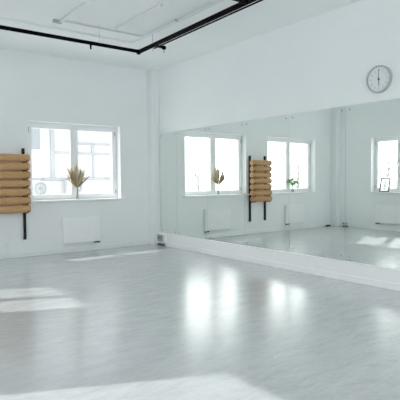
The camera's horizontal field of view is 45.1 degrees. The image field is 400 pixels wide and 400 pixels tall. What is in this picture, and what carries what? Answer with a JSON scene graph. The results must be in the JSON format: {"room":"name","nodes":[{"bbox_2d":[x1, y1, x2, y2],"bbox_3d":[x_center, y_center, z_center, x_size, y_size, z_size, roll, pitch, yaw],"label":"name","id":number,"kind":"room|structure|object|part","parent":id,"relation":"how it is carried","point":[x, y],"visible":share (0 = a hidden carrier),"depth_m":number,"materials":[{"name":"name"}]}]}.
{"room":"exercise studio","nodes":[
{"label":"exercise studio","id":0,"kind":"room"},
{"bbox_2d":[0,49,148,254],"bbox_3d":[-3.346,-0.756,8.149,5.776,3.463,0.400,-2,3,-37],"label":"wall","id":1,"kind":"structure","parent":0,"point":[35,87],"depth_m":8.68,"materials":[{"name":"paint"}]},
{"bbox_2d":[21,148,28,239],"bbox_3d":[-3.122,-0.089,7.945,0.535,1.545,0.231,-2,3,-37],"label":"wall rack","id":2,"kind":"object","parent":1,"relation":"attached to","point":[22,149],"visible":0.43,"depth_m":8.16,"materials":[{"name":"black metal"}]},
{"bbox_2d":[0,162,29,169],"bbox_3d":[-3.114,-0.551,7.900,0.624,0.128,0.127,-2,3,-37],"label":"roll","id":3,"kind":"object","parent":2,"relation":"on","point":[3,165],"visible":0.98,"depth_m":7.89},
{"bbox_2d":[0,154,29,161],"bbox_3d":[-3.113,-0.692,7.895,0.624,0.128,0.127,-2,3,-37],"label":"roll","id":4,"kind":"object","parent":2,"relation":"on","point":[3,157],"visible":0.99,"depth_m":7.89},
{"bbox_2d":[0,171,30,178],"bbox_3d":[-3.108,-0.410,7.909,0.624,0.128,0.127,-2,3,-37],"label":"roll","id":5,"kind":"object","parent":2,"relation":"on","point":[3,174],"visible":1,"depth_m":7.91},
{"bbox_2d":[0,205,30,213],"bbox_3d":[-3.110,0.154,7.929,0.624,0.128,0.127,-2,3,-37],"label":"roll","id":6,"kind":"object","parent":2,"relation":"on","point":[13,208],"visible":1,"depth_m":7.93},
{"bbox_2d":[0,196,30,204],"bbox_3d":[-3.108,0.013,7.926,0.624,0.128,0.127,-2,3,-37],"label":"roll","id":7,"kind":"object","parent":2,"relation":"on","point":[3,200],"visible":1,"depth_m":7.91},
{"bbox_2d":[0,188,30,195],"bbox_3d":[-3.107,-0.128,7.921,0.624,0.128,0.127,-2,3,-37],"label":"roll","id":8,"kind":"object","parent":2,"relation":"on","point":[3,191],"visible":1,"depth_m":7.92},
{"bbox_2d":[0,180,30,187],"bbox_3d":[-3.112,-0.269,7.911,0.624,0.128,0.127,-2,3,-37],"label":"roll","id":9,"kind":"object","parent":2,"relation":"on","point":[3,183],"visible":1,"depth_m":7.90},
{"bbox_2d":[0,241,148,258],"bbox_3d":[-3.208,0.942,8.057,5.466,0.075,0.014,-2,3,-37],"label":"baseboard","id":10,"kind":"structure","parent":1,"relation":"attached to","point":[57,251],"depth_m":8.71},
{"bbox_2d":[27,120,124,202],"bbox_3d":[-2.275,-0.686,8.812,1.867,1.405,0.285,-2,3,-37],"label":"window","id":11,"kind":"structure","parent":1,"relation":"in","point":[115,194],"depth_m":8.87,"materials":[{"name":"white plastic"}]},
{"bbox_3d":[-2.663,-0.682,8.628,0.840,1.313,0.059,-2,3,-37],"label":"sash","id":12,"kind":"part","parent":11,"relation":"part of","materials":[{"name":"white plastic"}]},
{"bbox_3d":[-2.252,0.001,8.818,1.867,0.030,0.225,-2,3,-37],"label":"sill","id":13,"kind":"part","parent":11,"relation":"part of","materials":[{"name":"laminate"}]},
{"bbox_3d":[-1.994,-0.708,9.136,0.840,1.313,0.059,-2,3,-37],"label":"sash","id":14,"kind":"part","parent":11,"relation":"part of","materials":[{"name":"white plastic"}]},
{"bbox_3d":[-2.225,-0.104,8.755,0.060,0.185,0.060,-2,3,-37],"label":"vase","id":15,"kind":"object","parent":11,"relation":"on","visible":0},
{"bbox_2d":[66,161,90,198],"bbox_3d":[-2.222,-0.369,8.758,0.466,0.686,0.244,-2,3,-37],"label":"bouquet","id":16,"kind":"object","parent":15,"relation":"in","point":[76,179],"visible":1,"depth_m":8.73,"materials":[{"name":"beige plant"}]},
{"bbox_2d":[62,215,99,244],"bbox_3d":[-2.160,0.569,8.794,0.715,0.539,0.087,-2,3,-37],"label":"radiator","id":17,"kind":"object","parent":1,"relation":"attached to","point":[78,229],"visible":1,"depth_m":8.74,"materials":[{"name":"metal"}]},
{"bbox_2d":[63,215,98,217],"bbox_3d":[-2.164,0.308,8.773,0.690,0.016,0.073,-2,3,-37],"label":"grille","id":18,"kind":"object","parent":17,"relation":"attached to","point":[97,216],"depth_m":8.80,"materials":[{"name":"metal"}]},
{"bbox_2d":[0,0,360,70],"bbox_3d":[-0.173,-2.423,3.713,6.376,0.200,11.200,-2,3,-37],"label":"ceiling","id":19,"kind":"structure","parent":0,"point":[265,16],"depth_m":6.71,"materials":[{"name":"paint"}]},
{"bbox_2d":[53,0,92,23],"bbox_3d":[-1.416,-2.382,5.833,0.122,0.045,1.715,-2,3,-37],"label":"ceiling lamp","id":20,"kind":"object","parent":19,"relation":"attached to","point":[85,3],"visible":1,"depth_m":6.17,"materials":[{"name":"paint"}]},
{"bbox_2d":[0,0,238,47],"bbox_3d":[-0.252,-2.280,3.143,4.400,0.035,8.380,-2,3,-37],"label":"trim","id":21,"kind":"structure","parent":19,"relation":"attached to","point":[220,5],"depth_m":6.75,"materials":[{"name":"paint"}]},
{"bbox_2d":[0,0,262,54],"bbox_3d":[-0.137,-2.118,3.005,4.206,0.346,7.613,-2,3,-37],"label":"frame","id":22,"kind":"object","parent":19,"relation":"hanging from","point":[158,44],"visible":1,"depth_m":6.19,"materials":[{"name":"black paint"}]},
{"bbox_3d":[1.430,-2.053,3.946,0.020,0.024,7.214,-2,3,-35],"label":"rail","id":23,"kind":"part","parent":22,"relation":"part of","materials":[{"name":"black paint"}]},
{"bbox_2d":[115,3,162,29],"bbox_3d":[-0.833,-2.415,6.385,0.050,0.034,1.190,-2,3,-37],"label":"recessed light","id":24,"kind":"object","parent":19,"relation":"in","point":[155,7],"visible":1,"depth_m":6.30,"materials":[{"name":"paint"}]},
{"bbox_2d":[64,0,219,36],"bbox_3d":[0.956,-2.321,3.854,1.225,0.027,7.652,-2,3,-37],"label":"cable conduit","id":25,"kind":"object","parent":19,"relation":"attached to","point":[215,1],"visible":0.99,"depth_m":6.68,"materials":[{"name":"plastic"}]},
{"bbox_2d":[0,244,399,399],"bbox_3d":[-0.146,1.237,3.870,6.376,0.200,11.200,-2,3,-37],"label":"floor","id":26,"kind":"structure","parent":0,"point":[139,322],"depth_m":4.17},
{"bbox_2d":[157,233,166,245],"bbox_3d":[-0.750,0.780,9.487,0.060,0.230,0.290,-2,3,-37],"label":"box","id":27,"kind":"object","parent":26,"relation":"on","point":[162,238],"visible":1,"depth_m":9.45,"materials":[{"name":"white plastic"}]},
{"bbox_2d":[157,234,162,241],"bbox_3d":[-0.783,0.746,9.492,0.007,0.129,0.200,-2,3,-37],"label":"outlet plate","id":28,"kind":"object","parent":27,"relation":"attached to","point":[159,236],"depth_m":9.50,"materials":[{"name":"grey plastic"}]},
{"bbox_2d":[159,0,399,268],"bbox_3d":[2.304,-0.691,5.661,0.188,3.463,11.200,-2,3,-37],"label":"wall","id":29,"kind":"structure","parent":0,"point":[325,60],"depth_m":6.79,"materials":[{"name":"paint"}]},
{"bbox_2d":[147,69,160,244],"bbox_3d":[-0.922,-0.837,9.612,0.166,3.463,0.200,-2,3,-37],"label":"column","id":30,"kind":"structure","parent":29,"relation":"attached to","point":[153,128],"depth_m":9.54,"materials":[{"name":"paint"}]},
{"bbox_2d":[159,233,399,283],"bbox_3d":[2.285,0.923,5.581,0.041,0.244,10.200,-2,3,-37],"label":"trim","id":31,"kind":"structure","parent":29,"relation":"attached to","point":[385,274],"depth_m":6.75,"materials":[{"name":"paint"}]},
{"bbox_2d":[160,131,176,234],"bbox_3d":[-0.616,-0.325,9.356,0.016,1.965,0.578,-2,3,-37],"label":"mirror panel","id":32,"kind":"object","parent":31,"relation":"on","point":[168,152],"visible":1,"depth_m":9.35,"materials":[{"name":"silver glass"}]},
{"bbox_2d":[176,127,207,239],"bbox_3d":[-0.154,-0.302,8.748,0.016,1.965,0.942,-2,3,-37],"label":"mirror panel","id":33,"kind":"object","parent":31,"relation":"on","point":[191,144],"visible":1,"depth_m":8.72,"materials":[{"name":"silver glass"}]},
{"bbox_2d":[207,121,244,244],"bbox_3d":[0.416,-0.274,7.998,0.016,1.965,0.938,-2,3,-37],"label":"mirror panel","id":34,"kind":"object","parent":31,"relation":"on","point":[225,142],"visible":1,"depth_m":7.97,"materials":[{"name":"silver glass"}]},
{"bbox_2d":[244,114,288,251],"bbox_3d":[0.987,-0.246,7.248,0.016,1.965,0.941,-2,3,-37],"label":"mirror panel","id":35,"kind":"object","parent":31,"relation":"on","point":[266,140],"visible":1,"depth_m":7.22,"materials":[{"name":"silver glass"}]},
{"bbox_2d":[289,106,345,260],"bbox_3d":[1.558,-0.218,6.496,0.016,1.965,0.943,-2,3,-37],"label":"mirror panel","id":36,"kind":"object","parent":31,"relation":"on","point":[317,138],"visible":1,"depth_m":6.47,"materials":[{"name":"silver glass"}]},
{"bbox_2d":[345,98,399,268],"bbox_3d":[2.130,-0.190,5.744,0.016,1.965,0.942,-2,3,-37],"label":"mirror panel","id":37,"kind":"object","parent":31,"relation":"on","point":[372,157],"visible":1,"depth_m":5.80,"materials":[{"name":"silver glass"}]},
{"bbox_2d":[167,242,399,290],"bbox_3d":[2.355,1.010,5.449,0.012,0.080,9.900,-2,3,-37],"label":"baseboard","id":38,"kind":"structure","parent":29,"relation":"attached to","point":[387,285],"depth_m":6.73,"materials":[{"name":"paint"}]},
{"bbox_2d":[366,65,391,92],"bbox_3d":[2.111,-1.425,5.685,0.041,0.326,0.326,-2,3,-37],"label":"wall clock","id":39,"kind":"object","parent":29,"relation":"attached to","point":[379,78],"visible":1,"depth_m":5.67,"materials":[{"name":"grey plastic"}]},
{"label":"outside","id":40,"kind":"structure","parent":0,"visible":0},
{"bbox_3d":[-14.894,5.006,11.900,100.000,0.200,100.000,-2,3,-37],"label":"ground","id":41,"kind":"structure","parent":40,"visible":0},
{"bbox_2d":[31,128,110,194],"bbox_3d":[-4.623,-1.602,21.851,11.200,12.000,6.200,-2,3,-37],"label":"apartment building","id":42,"kind":"structure","parent":41,"relation":"on","point":[50,147],"depth_m":17.96,"materials":[{"name":"white concrete"}]},
{"bbox_2d":[32,181,50,194],"bbox_3d":[-5.688,-0.411,17.127,0.720,0.540,0.300,-2,3,-37],"label":"air conditioner","id":43,"kind":"object","parent":42,"relation":"attached to","point":[39,187],"visible":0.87,"depth_m":17.03,"materials":[{"name":"white metal"}]},
{"bbox_3d":[-5.384,-2.214,17.574,0.160,2.800,0.070,-2,3,-37],"label":"facade frame","id":44,"kind":"part","parent":42,"relation":"part of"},
{"bbox_2d":[65,180,85,193],"bbox_3d":[-4.637,-0.473,17.923,0.720,0.540,0.300,-2,3,-37],"label":"air conditioner","id":45,"kind":"object","parent":42,"relation":"attached to","point":[82,189],"visible":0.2,"depth_m":17.86,"materials":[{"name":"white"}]},
{"bbox_3d":[-4.285,-1.783,18.425,2.590,0.070,0.070,-2,3,-37],"label":"facade frame","id":46,"kind":"part","parent":42,"relation":"part of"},
{"bbox_3d":[-4.123,-1.995,18.540,0.140,0.340,0.070,-2,3,-37],"label":"facade frame","id":47,"kind":"part","parent":42,"relation":"part of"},
{"bbox_3d":[-4.106,-1.311,18.578,0.070,0.890,0.070,-2,3,-37],"label":"facade frame","id":48,"kind":"part","parent":42,"relation":"part of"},
{"bbox_3d":[-4.013,-2.159,18.617,1.500,0.060,0.070,-2,3,-37],"label":"facade frame","id":49,"kind":"part","parent":42,"relation":"part of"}
]}

